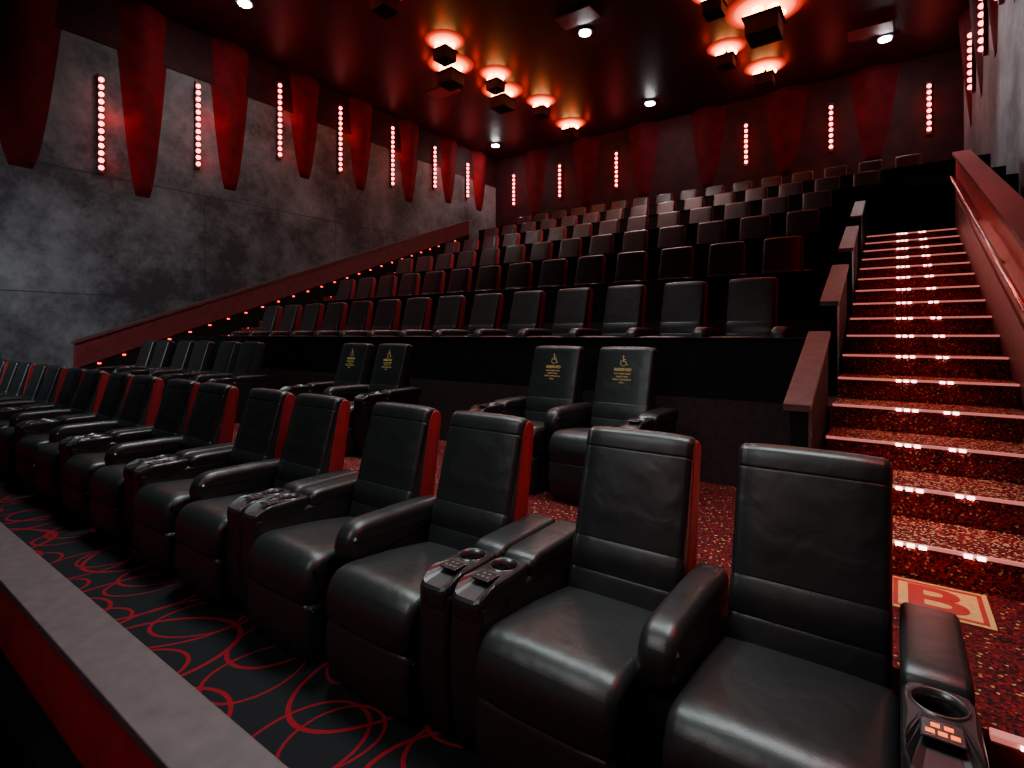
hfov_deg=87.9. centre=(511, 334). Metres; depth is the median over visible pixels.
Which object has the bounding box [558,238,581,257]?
seat
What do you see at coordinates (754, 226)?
seat
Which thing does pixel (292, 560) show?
seat cushion
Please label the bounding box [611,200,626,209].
seat
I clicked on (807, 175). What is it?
seat
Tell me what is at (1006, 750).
landing edge
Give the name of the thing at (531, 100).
diffuser
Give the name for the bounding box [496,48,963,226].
wall
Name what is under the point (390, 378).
seat
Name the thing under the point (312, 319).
seat
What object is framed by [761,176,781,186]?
seat
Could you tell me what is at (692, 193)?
seat
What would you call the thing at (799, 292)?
wall
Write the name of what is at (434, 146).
wall sconce
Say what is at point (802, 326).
floor
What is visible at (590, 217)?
seat
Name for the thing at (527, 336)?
seat cushion
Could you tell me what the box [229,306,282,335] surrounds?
seat
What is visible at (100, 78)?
wall sconce
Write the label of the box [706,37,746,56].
diffuser
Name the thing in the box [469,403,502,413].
armrest
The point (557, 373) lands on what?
seat
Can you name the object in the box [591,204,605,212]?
seat
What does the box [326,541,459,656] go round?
seat cushion
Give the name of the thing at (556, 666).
seat cushion
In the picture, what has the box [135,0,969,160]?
ceiling
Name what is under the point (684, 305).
seat
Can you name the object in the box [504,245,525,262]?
seat
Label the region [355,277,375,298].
seat
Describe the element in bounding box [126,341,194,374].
seat
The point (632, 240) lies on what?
seat
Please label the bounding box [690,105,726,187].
curtain
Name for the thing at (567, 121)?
diffuser
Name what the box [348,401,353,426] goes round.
seat cushion
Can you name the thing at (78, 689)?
wall
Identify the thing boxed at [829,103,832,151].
wall sconce
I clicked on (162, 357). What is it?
seat
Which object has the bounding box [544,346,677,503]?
seat
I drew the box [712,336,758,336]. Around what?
seat cushion
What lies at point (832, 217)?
wall
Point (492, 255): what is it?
seat
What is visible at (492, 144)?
recessed light
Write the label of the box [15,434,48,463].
seat cushion
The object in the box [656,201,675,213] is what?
seat
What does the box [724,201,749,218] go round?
seat
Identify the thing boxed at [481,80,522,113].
ceiling light
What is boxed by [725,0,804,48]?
ceiling light
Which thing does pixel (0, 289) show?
trim
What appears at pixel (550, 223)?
seat
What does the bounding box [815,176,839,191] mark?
seat
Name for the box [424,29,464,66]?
ceiling light
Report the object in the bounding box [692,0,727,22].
ceiling light
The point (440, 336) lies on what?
seat cushion
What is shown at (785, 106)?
trim
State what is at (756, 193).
seat
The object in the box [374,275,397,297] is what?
seat
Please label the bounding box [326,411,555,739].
seat
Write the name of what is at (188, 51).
trim
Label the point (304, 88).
trim
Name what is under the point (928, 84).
wall sconce
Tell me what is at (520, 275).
seat
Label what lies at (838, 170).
seat
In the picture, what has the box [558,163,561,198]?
wall sconce
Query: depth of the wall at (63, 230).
13.53 m
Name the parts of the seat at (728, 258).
panel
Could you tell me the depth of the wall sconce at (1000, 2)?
9.23 m
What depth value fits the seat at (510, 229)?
17.08 m
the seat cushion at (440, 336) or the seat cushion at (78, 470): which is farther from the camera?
the seat cushion at (440, 336)
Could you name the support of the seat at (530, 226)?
on the floor at (866, 213)
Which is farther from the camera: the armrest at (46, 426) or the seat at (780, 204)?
the seat at (780, 204)
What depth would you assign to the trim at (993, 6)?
9.95 m
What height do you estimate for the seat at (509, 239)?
1.177 m
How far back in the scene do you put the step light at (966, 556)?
2.65 m
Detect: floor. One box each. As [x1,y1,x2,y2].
[0,471,481,767]
[232,423,1023,760]
[345,318,849,352]
[857,267,859,289]
[865,212,868,235]
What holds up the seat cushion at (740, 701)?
on the seat at (788, 663)
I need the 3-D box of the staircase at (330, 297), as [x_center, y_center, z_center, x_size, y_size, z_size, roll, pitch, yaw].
[-4.780,-0.560,14.832,1.670,4.358,9.520,0,0,36]
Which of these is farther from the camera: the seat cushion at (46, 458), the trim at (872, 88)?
the trim at (872, 88)
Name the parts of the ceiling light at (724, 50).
lamp shade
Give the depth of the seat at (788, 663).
1.77 m
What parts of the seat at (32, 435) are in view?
armrest, backrest, panel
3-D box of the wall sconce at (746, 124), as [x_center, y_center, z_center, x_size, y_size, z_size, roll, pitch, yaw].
[8.019,-6.540,18.182,0.120,1.520,0.154,0,0,36]
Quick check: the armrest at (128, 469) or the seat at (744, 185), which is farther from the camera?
the seat at (744, 185)
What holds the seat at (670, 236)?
on the floor at (858, 268)
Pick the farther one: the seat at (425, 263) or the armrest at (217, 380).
the seat at (425, 263)
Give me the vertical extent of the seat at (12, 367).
1.180 m
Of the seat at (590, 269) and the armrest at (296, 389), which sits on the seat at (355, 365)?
the armrest at (296, 389)
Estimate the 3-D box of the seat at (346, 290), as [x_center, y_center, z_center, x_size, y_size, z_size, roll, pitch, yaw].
[-4.269,-0.768,12.677,0.882,1.177,0.972,0,0,36]
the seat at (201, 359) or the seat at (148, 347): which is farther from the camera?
the seat at (148, 347)
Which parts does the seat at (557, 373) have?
armrest, backrest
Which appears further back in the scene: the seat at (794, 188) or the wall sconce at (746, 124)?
the wall sconce at (746, 124)
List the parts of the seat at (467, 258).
panel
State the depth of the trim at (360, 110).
18.27 m
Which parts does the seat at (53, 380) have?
backrest, panel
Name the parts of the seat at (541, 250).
panel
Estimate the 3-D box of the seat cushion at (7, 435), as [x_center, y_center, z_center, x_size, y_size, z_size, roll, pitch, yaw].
[-5.604,1.210,6.322,0.558,0.271,0.730,0,0,36]
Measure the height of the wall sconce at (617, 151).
1.520 m
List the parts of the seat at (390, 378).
armrest, backrest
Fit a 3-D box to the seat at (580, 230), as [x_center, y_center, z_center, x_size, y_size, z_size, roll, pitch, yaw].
[1.624,-2.228,13.093,0.716,1.177,0.972,0,0,36]
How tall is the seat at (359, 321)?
1.177 m
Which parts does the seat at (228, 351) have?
armrest, backrest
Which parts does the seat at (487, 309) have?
backrest, panel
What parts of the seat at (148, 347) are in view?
backrest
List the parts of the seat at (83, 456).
armrest, backrest, panel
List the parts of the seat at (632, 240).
panel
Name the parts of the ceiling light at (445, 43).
lamp shade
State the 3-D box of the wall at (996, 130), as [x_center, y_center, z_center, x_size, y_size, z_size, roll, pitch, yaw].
[4.968,-3.230,4.116,0.200,9.700,26.500,0,0,36]
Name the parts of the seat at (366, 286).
panel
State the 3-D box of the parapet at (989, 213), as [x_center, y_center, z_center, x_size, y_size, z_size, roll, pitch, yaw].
[4.244,-0.664,4.488,0.269,4.568,9.950,0,0,36]
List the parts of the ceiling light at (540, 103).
lamp shade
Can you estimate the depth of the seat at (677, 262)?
8.10 m
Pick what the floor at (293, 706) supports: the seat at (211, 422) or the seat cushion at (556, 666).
the seat at (211, 422)
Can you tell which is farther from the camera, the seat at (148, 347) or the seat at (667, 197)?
the seat at (667, 197)
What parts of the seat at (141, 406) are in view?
armrest, backrest, panel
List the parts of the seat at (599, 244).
panel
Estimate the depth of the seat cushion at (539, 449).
4.29 m
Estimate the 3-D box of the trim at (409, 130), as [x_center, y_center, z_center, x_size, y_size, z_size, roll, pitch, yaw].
[-3.836,-6.580,20.185,0.264,2.999,1.250,0,0,36]
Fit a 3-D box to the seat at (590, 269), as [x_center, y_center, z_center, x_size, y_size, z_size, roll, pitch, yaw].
[1.186,-0.768,8.714,0.716,1.177,0.972,0,0,36]
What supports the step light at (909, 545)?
attached to the staircase at (925, 388)
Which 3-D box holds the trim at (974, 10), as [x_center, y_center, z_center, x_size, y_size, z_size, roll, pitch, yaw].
[10.280,-6.679,11.814,0.254,2.799,1.200,0,0,36]
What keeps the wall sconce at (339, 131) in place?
attached to the wall at (63, 230)
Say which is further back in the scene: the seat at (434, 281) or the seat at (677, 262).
the seat at (434, 281)
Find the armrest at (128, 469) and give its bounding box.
[123,454,177,478]
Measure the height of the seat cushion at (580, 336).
0.259 m
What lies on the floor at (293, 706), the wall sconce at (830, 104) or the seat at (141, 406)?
the seat at (141, 406)
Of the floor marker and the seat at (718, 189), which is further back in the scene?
the seat at (718, 189)
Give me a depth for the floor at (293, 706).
2.62 m
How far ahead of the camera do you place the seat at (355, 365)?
6.66 m
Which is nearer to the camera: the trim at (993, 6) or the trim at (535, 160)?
the trim at (993, 6)
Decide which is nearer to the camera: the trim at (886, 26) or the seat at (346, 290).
the seat at (346, 290)
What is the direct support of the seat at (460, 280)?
on the floor at (802, 326)
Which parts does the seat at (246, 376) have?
armrest, backrest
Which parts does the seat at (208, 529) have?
armrest, control panel, armrest, backrest, panel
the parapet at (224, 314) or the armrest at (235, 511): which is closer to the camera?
the armrest at (235, 511)
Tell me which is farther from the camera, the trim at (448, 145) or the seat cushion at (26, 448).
the trim at (448, 145)
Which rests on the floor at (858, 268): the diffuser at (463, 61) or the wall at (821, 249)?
the wall at (821, 249)
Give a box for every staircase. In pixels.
[172,272,394,359]
[826,228,1023,601]
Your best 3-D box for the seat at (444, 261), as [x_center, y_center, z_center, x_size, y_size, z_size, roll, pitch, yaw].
[-1.888,-1.498,13.295,0.716,1.177,0.972,0,0,36]
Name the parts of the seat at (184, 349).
backrest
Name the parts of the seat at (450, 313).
backrest, panel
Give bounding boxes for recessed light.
[235,0,253,8]
[491,143,499,146]
[578,27,592,36]
[644,100,655,105]
[876,34,893,42]
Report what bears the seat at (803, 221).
on the floor at (858, 268)
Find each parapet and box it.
[71,220,469,369]
[949,149,1023,410]
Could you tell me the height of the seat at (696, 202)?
1.177 m
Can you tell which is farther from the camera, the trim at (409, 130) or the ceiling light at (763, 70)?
the trim at (409, 130)
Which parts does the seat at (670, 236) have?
panel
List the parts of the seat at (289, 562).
control panel, armrest, backrest, panel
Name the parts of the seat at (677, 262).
panel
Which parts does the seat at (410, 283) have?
panel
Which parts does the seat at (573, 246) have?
panel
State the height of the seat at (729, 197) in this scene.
1.177 m
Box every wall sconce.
[97,73,103,174]
[194,81,200,169]
[276,80,281,159]
[337,104,341,173]
[390,124,393,187]
[432,144,435,189]
[465,161,468,198]
[513,173,515,206]
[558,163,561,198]
[615,150,618,188]
[744,122,748,166]
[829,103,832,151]
[926,81,931,134]
[967,29,975,93]
[978,0,987,55]
[998,0,1004,4]
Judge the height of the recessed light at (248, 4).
0.075 m
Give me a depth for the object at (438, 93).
17.62 m
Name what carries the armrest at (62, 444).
on the seat at (141, 406)
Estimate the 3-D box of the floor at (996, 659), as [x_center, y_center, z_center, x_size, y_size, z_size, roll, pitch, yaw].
[-3.438,1.450,6.837,16.600,0.340,2.420,0,0,36]
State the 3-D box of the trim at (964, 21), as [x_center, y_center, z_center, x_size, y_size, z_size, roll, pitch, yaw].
[11.515,-6.679,13.513,0.254,2.799,1.200,0,0,36]
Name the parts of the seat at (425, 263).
panel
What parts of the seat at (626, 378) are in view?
armrest, backrest, control panel, armrest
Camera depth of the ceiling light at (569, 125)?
20.07 m
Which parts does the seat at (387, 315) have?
backrest, panel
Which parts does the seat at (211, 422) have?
armrest, control panel, backrest, panel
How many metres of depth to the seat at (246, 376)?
8.08 m
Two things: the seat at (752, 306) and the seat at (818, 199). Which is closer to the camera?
the seat at (752, 306)
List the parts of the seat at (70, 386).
armrest, backrest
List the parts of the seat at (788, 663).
armrest, backrest, panel, armrest, control panel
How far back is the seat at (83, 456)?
4.99 m
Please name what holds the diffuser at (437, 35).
attached to the ceiling light at (445, 43)
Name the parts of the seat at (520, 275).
panel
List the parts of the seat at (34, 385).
backrest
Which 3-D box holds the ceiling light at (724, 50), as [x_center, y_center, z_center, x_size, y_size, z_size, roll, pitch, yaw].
[6.014,-7.798,14.913,1.050,0.565,1.050,0,0,36]
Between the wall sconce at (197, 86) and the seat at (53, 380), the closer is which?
the seat at (53, 380)
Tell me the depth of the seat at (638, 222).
12.49 m
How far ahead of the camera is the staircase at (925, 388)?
3.98 m
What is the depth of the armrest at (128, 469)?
4.07 m
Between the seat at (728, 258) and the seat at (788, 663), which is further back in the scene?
the seat at (728, 258)
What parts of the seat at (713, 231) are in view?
panel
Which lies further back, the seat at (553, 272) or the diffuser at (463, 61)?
the diffuser at (463, 61)
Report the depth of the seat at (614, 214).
14.90 m
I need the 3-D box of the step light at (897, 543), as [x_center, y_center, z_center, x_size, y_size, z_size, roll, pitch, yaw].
[2.052,1.106,2.816,0.032,0.018,0.008,0,0,36]
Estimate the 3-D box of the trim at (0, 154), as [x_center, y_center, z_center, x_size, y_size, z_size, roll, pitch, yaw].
[-8.540,-3.749,13.930,0.006,0.018,26.500,0,0,36]
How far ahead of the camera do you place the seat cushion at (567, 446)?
4.00 m
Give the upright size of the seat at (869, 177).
1.177 m
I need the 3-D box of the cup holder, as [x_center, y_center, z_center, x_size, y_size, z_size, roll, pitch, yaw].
[1.067,1.020,1.319,0.163,0.111,0.348,0,0,36]
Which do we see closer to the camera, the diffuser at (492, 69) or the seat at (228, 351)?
the seat at (228, 351)
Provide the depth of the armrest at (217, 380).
7.57 m
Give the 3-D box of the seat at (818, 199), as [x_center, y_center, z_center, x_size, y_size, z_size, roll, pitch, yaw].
[5.814,-2.228,10.048,0.716,1.177,0.972,0,0,36]
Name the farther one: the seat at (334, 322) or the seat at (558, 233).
the seat at (558, 233)
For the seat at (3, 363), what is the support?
on the floor at (293, 706)
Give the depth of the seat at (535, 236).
14.22 m
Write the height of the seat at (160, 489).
1.180 m
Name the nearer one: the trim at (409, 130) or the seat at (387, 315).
the seat at (387, 315)
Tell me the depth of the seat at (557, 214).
18.19 m
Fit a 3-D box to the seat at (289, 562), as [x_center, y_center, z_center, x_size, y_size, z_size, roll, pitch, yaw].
[-1.000,1.031,3.131,0.724,1.180,0.979,0,0,36]
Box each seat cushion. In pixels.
[0,420,9,429]
[0,426,14,451]
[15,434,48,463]
[34,442,59,474]
[62,452,105,490]
[89,464,126,506]
[132,478,194,532]
[174,493,253,558]
[247,516,354,604]
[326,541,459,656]
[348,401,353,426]
[440,336,469,336]
[476,586,651,760]
[481,336,512,336]
[527,336,561,336]
[529,420,546,456]
[549,428,589,465]
[580,336,618,336]
[640,336,683,336]
[662,636,899,767]
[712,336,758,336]
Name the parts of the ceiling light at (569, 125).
lamp shade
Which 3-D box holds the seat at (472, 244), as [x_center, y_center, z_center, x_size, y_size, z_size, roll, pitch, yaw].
[-1.369,-2.228,15.268,0.716,1.177,0.972,0,0,36]
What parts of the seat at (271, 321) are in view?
backrest, panel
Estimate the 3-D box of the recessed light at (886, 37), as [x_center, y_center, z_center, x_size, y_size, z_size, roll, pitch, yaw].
[10.118,-8.043,14.403,0.400,0.075,0.400,0,0,36]
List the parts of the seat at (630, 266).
panel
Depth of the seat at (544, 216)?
18.62 m
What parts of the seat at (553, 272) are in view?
panel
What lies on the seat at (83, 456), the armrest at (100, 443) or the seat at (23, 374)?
the armrest at (100, 443)
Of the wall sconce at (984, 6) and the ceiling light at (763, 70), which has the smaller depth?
the wall sconce at (984, 6)
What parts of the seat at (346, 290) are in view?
panel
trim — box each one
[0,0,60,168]
[0,154,408,236]
[0,289,198,299]
[55,0,495,187]
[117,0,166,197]
[211,37,248,190]
[290,71,319,178]
[348,97,372,190]
[399,119,418,202]
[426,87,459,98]
[440,137,456,203]
[472,150,486,210]
[523,148,547,214]
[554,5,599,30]
[572,136,599,206]
[628,121,659,197]
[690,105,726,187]
[764,85,807,175]
[847,19,892,42]
[848,63,899,161]
[958,8,972,127]
[969,0,983,96]
[987,0,998,56]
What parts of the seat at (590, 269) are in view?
panel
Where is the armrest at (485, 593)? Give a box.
[452,556,527,622]
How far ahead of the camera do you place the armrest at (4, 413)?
6.83 m
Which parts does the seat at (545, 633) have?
control panel, armrest, backrest, panel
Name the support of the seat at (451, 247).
on the floor
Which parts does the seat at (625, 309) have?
backrest, panel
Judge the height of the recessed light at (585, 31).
0.075 m
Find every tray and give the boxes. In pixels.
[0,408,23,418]
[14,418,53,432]
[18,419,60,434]
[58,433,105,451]
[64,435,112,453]
[95,367,115,371]
[126,370,148,374]
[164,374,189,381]
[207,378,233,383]
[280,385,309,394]
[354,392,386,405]
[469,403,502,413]
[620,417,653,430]
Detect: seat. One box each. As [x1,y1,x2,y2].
[0,359,9,383]
[0,361,20,392]
[0,362,35,397]
[0,364,51,400]
[0,365,68,409]
[0,367,87,429]
[0,369,109,478]
[15,372,135,491]
[34,375,163,504]
[62,379,200,524]
[89,382,238,547]
[95,340,157,374]
[112,340,174,372]
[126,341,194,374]
[131,388,295,575]
[148,341,214,399]
[163,341,241,393]
[174,393,357,615]
[191,341,267,422]
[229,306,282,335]
[241,402,440,662]
[268,305,302,335]
[280,343,374,397]
[289,303,323,335]
[313,302,347,335]
[323,343,420,456]
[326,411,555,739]
[335,279,355,299]
[338,301,373,335]
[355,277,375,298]
[367,299,400,335]
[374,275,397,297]
[393,297,431,336]
[396,258,413,273]
[397,273,420,295]
[403,295,467,336]
[415,256,432,271]
[421,271,445,294]
[435,253,453,269]
[440,293,506,336]
[444,241,459,253]
[447,268,471,292]
[450,426,700,767]
[456,251,475,267]
[462,239,478,251]
[469,346,585,492]
[475,265,501,290]
[479,248,499,265]
[481,291,551,336]
[482,236,498,248]
[484,227,498,237]
[502,225,516,234]
[502,233,520,246]
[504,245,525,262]
[505,262,532,288]
[517,216,530,223]
[520,222,535,232]
[524,230,542,243]
[527,288,601,336]
[530,241,552,259]
[534,213,547,221]
[538,259,567,286]
[540,219,555,229]
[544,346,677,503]
[548,227,566,240]
[552,210,566,218]
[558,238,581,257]
[561,216,577,226]
[571,207,585,215]
[572,223,592,237]
[574,255,605,284]
[580,285,657,336]
[583,212,599,223]
[589,234,613,254]
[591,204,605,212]
[598,219,619,234]
[606,209,623,220]
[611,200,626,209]
[614,251,647,281]
[622,230,648,250]
[627,215,648,230]
[630,205,648,216]
[633,197,649,206]
[637,443,989,767]
[640,281,721,336]
[656,193,672,203]
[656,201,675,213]
[657,211,679,227]
[657,225,685,247]
[658,246,693,279]
[680,189,697,199]
[684,196,704,209]
[689,206,713,223]
[696,220,726,243]
[705,185,723,195]
[707,241,745,276]
[712,277,796,336]
[713,192,734,205]
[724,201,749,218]
[733,180,751,191]
[739,215,770,239]
[745,187,767,200]
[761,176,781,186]
[762,196,788,214]
[762,236,803,272]
[778,182,802,196]
[786,209,819,234]
[792,171,812,182]
[802,190,831,209]
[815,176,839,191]
[824,165,846,177]
[853,170,880,186]
[858,160,882,172]
[895,153,920,167]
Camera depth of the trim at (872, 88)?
16.00 m
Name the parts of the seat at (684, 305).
backrest, panel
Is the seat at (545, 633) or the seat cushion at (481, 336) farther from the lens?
the seat cushion at (481, 336)
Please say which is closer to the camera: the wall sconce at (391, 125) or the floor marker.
the floor marker
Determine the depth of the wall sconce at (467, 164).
22.86 m
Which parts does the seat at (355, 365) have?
armrest, backrest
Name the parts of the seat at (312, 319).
backrest, panel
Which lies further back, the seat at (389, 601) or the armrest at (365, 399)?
the armrest at (365, 399)
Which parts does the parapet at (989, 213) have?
handrail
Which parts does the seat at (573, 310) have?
backrest, panel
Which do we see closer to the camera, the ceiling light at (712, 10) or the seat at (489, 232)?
the ceiling light at (712, 10)
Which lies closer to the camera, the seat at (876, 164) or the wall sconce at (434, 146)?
the seat at (876, 164)
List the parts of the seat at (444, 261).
panel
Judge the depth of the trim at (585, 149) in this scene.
21.73 m
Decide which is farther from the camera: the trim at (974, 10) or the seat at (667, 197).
the seat at (667, 197)
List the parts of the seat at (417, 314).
backrest, panel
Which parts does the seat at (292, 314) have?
backrest, panel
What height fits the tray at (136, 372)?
0.111 m
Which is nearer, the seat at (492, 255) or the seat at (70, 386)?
the seat at (70, 386)
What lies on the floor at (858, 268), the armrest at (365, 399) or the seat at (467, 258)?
the seat at (467, 258)
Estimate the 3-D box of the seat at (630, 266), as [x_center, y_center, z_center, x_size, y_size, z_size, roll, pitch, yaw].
[1.785,-0.768,8.279,0.716,1.177,0.972,0,0,36]
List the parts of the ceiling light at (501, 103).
lamp shade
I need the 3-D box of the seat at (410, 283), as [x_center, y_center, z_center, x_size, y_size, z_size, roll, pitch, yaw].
[-2.406,-0.768,11.323,0.716,1.177,0.972,0,0,36]
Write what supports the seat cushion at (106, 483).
on the seat at (211, 422)
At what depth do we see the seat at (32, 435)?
5.92 m
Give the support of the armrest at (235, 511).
on the seat at (208, 529)
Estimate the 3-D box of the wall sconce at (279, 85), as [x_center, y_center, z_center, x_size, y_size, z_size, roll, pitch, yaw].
[-6.981,-6.455,15.950,0.154,2.350,0.120,0,0,36]
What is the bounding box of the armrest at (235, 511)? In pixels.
[227,488,290,523]
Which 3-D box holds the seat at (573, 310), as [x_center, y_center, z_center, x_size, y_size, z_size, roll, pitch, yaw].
[0.668,-0.038,6.742,0.716,1.177,0.972,0,0,36]
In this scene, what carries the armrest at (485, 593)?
on the seat at (545, 633)
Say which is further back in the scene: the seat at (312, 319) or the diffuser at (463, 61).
the diffuser at (463, 61)
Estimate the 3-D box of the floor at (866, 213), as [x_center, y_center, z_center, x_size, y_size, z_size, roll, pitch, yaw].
[3.654,-0.375,13.748,13.250,3.990,1.900,0,0,36]
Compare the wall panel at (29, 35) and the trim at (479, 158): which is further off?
the trim at (479, 158)
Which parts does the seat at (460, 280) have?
panel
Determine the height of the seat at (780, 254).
1.177 m
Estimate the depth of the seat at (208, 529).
3.54 m
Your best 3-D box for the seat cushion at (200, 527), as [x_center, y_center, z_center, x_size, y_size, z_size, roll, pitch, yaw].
[-1.733,1.210,3.510,0.558,0.271,0.730,0,0,36]
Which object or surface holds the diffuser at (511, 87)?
attached to the ceiling light at (501, 103)
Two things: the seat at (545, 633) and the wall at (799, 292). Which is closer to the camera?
the seat at (545, 633)
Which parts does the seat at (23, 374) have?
panel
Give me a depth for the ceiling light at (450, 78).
15.70 m
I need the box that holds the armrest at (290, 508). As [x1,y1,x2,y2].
[242,493,307,529]
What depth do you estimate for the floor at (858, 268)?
7.15 m
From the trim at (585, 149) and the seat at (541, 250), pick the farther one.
the trim at (585, 149)
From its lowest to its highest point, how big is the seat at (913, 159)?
1.177 m
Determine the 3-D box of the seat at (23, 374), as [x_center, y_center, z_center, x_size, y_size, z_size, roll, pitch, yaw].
[-8.100,1.031,8.290,0.861,1.180,0.979,0,0,36]
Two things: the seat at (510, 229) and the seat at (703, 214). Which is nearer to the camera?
the seat at (703, 214)
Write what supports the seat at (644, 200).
on the floor
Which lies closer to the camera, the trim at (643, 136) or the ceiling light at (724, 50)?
the ceiling light at (724, 50)
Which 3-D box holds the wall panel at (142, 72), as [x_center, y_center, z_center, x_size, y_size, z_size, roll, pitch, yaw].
[-9.021,-5.745,13.049,0.264,4.669,1.250,0,0,36]
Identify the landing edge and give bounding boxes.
[989,727,1023,767]
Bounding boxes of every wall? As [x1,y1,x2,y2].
[0,29,495,367]
[0,522,287,767]
[178,336,805,403]
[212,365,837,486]
[268,269,830,325]
[339,229,844,298]
[395,204,853,273]
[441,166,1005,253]
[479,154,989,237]
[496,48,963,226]
[783,200,865,449]
[869,173,1017,235]
[964,0,1023,197]
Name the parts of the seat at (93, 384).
armrest, backrest, panel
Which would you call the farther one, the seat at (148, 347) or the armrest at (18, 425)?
the seat at (148, 347)
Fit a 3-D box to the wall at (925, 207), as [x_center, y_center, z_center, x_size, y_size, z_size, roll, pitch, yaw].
[7.016,-0.430,8.734,1.905,4.100,0.120,0,0,36]
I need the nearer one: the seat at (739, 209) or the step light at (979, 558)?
the step light at (979, 558)
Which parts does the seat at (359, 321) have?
backrest, panel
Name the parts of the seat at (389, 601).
armrest, armrest, control panel, backrest, panel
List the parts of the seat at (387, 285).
panel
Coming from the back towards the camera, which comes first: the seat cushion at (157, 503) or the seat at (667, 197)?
the seat at (667, 197)
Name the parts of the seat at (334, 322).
backrest, panel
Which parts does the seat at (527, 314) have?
backrest, panel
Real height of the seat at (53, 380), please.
1.180 m
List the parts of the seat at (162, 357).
backrest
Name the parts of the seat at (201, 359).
backrest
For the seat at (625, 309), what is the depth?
6.53 m
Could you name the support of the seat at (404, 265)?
on the floor at (858, 268)
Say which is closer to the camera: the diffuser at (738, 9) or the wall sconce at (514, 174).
the diffuser at (738, 9)
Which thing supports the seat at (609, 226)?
on the floor
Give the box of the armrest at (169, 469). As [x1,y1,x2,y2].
[132,457,187,482]
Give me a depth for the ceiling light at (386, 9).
12.27 m
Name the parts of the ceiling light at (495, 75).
lamp shade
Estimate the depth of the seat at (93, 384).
6.50 m
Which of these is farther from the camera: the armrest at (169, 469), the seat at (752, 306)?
the seat at (752, 306)
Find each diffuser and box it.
[424,29,464,49]
[427,53,473,73]
[479,64,512,79]
[481,80,522,97]
[526,94,555,105]
[555,117,585,127]
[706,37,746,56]
[725,0,804,29]
[743,56,786,75]
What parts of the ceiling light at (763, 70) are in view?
lamp shade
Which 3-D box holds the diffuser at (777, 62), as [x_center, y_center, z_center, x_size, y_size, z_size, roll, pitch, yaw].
[7.606,-8.030,15.981,1.190,0.100,1.190,0,0,36]
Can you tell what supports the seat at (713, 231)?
on the floor at (858, 268)
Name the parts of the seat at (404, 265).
panel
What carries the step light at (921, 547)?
attached to the staircase at (925, 388)
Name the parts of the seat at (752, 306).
backrest, panel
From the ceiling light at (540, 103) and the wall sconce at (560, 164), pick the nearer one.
the ceiling light at (540, 103)
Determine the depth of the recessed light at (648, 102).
18.35 m
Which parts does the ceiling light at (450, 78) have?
lamp shade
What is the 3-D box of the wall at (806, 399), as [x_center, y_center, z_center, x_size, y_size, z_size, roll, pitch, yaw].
[3.757,-0.470,6.021,0.151,3.500,6.860,0,0,36]
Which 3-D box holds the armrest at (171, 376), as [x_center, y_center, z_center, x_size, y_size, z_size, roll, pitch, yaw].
[-5.320,0.679,8.431,0.163,0.111,0.348,0,0,36]
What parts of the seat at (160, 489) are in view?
control panel, armrest, backrest, panel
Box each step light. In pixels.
[895,541,902,545]
[907,543,914,547]
[919,545,926,550]
[964,554,972,558]
[977,556,985,561]
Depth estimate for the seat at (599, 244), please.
10.95 m
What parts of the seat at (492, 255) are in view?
panel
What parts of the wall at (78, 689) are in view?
wall panel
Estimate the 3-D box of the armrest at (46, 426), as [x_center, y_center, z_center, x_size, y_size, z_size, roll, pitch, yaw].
[-5.245,1.020,5.905,0.163,0.111,0.348,0,0,36]
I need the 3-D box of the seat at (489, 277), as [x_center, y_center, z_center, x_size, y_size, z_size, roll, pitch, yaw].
[-0.610,-0.768,10.018,0.716,1.177,0.972,0,0,36]
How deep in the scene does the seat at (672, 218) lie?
12.06 m
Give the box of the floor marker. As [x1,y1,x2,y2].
[893,576,997,631]
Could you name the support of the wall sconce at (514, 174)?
attached to the wall at (675, 168)
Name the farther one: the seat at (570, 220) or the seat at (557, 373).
the seat at (570, 220)
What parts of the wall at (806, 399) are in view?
wall panel, edge trim, edge trim, edge trim, wall panel, edge trim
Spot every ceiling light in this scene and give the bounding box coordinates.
[370,0,400,19]
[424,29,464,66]
[427,53,473,91]
[479,64,512,94]
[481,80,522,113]
[526,94,555,119]
[555,117,585,141]
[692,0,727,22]
[706,37,746,71]
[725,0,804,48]
[743,56,786,90]
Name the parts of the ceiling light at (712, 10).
lamp shade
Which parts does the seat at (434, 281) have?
panel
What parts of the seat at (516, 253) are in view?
panel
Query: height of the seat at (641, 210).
1.177 m
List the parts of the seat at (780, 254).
panel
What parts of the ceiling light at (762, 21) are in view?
lamp shade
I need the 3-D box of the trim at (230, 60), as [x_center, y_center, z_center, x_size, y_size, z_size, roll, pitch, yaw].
[-7.774,-6.064,14.764,0.264,4.029,1.250,0,0,36]
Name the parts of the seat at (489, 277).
panel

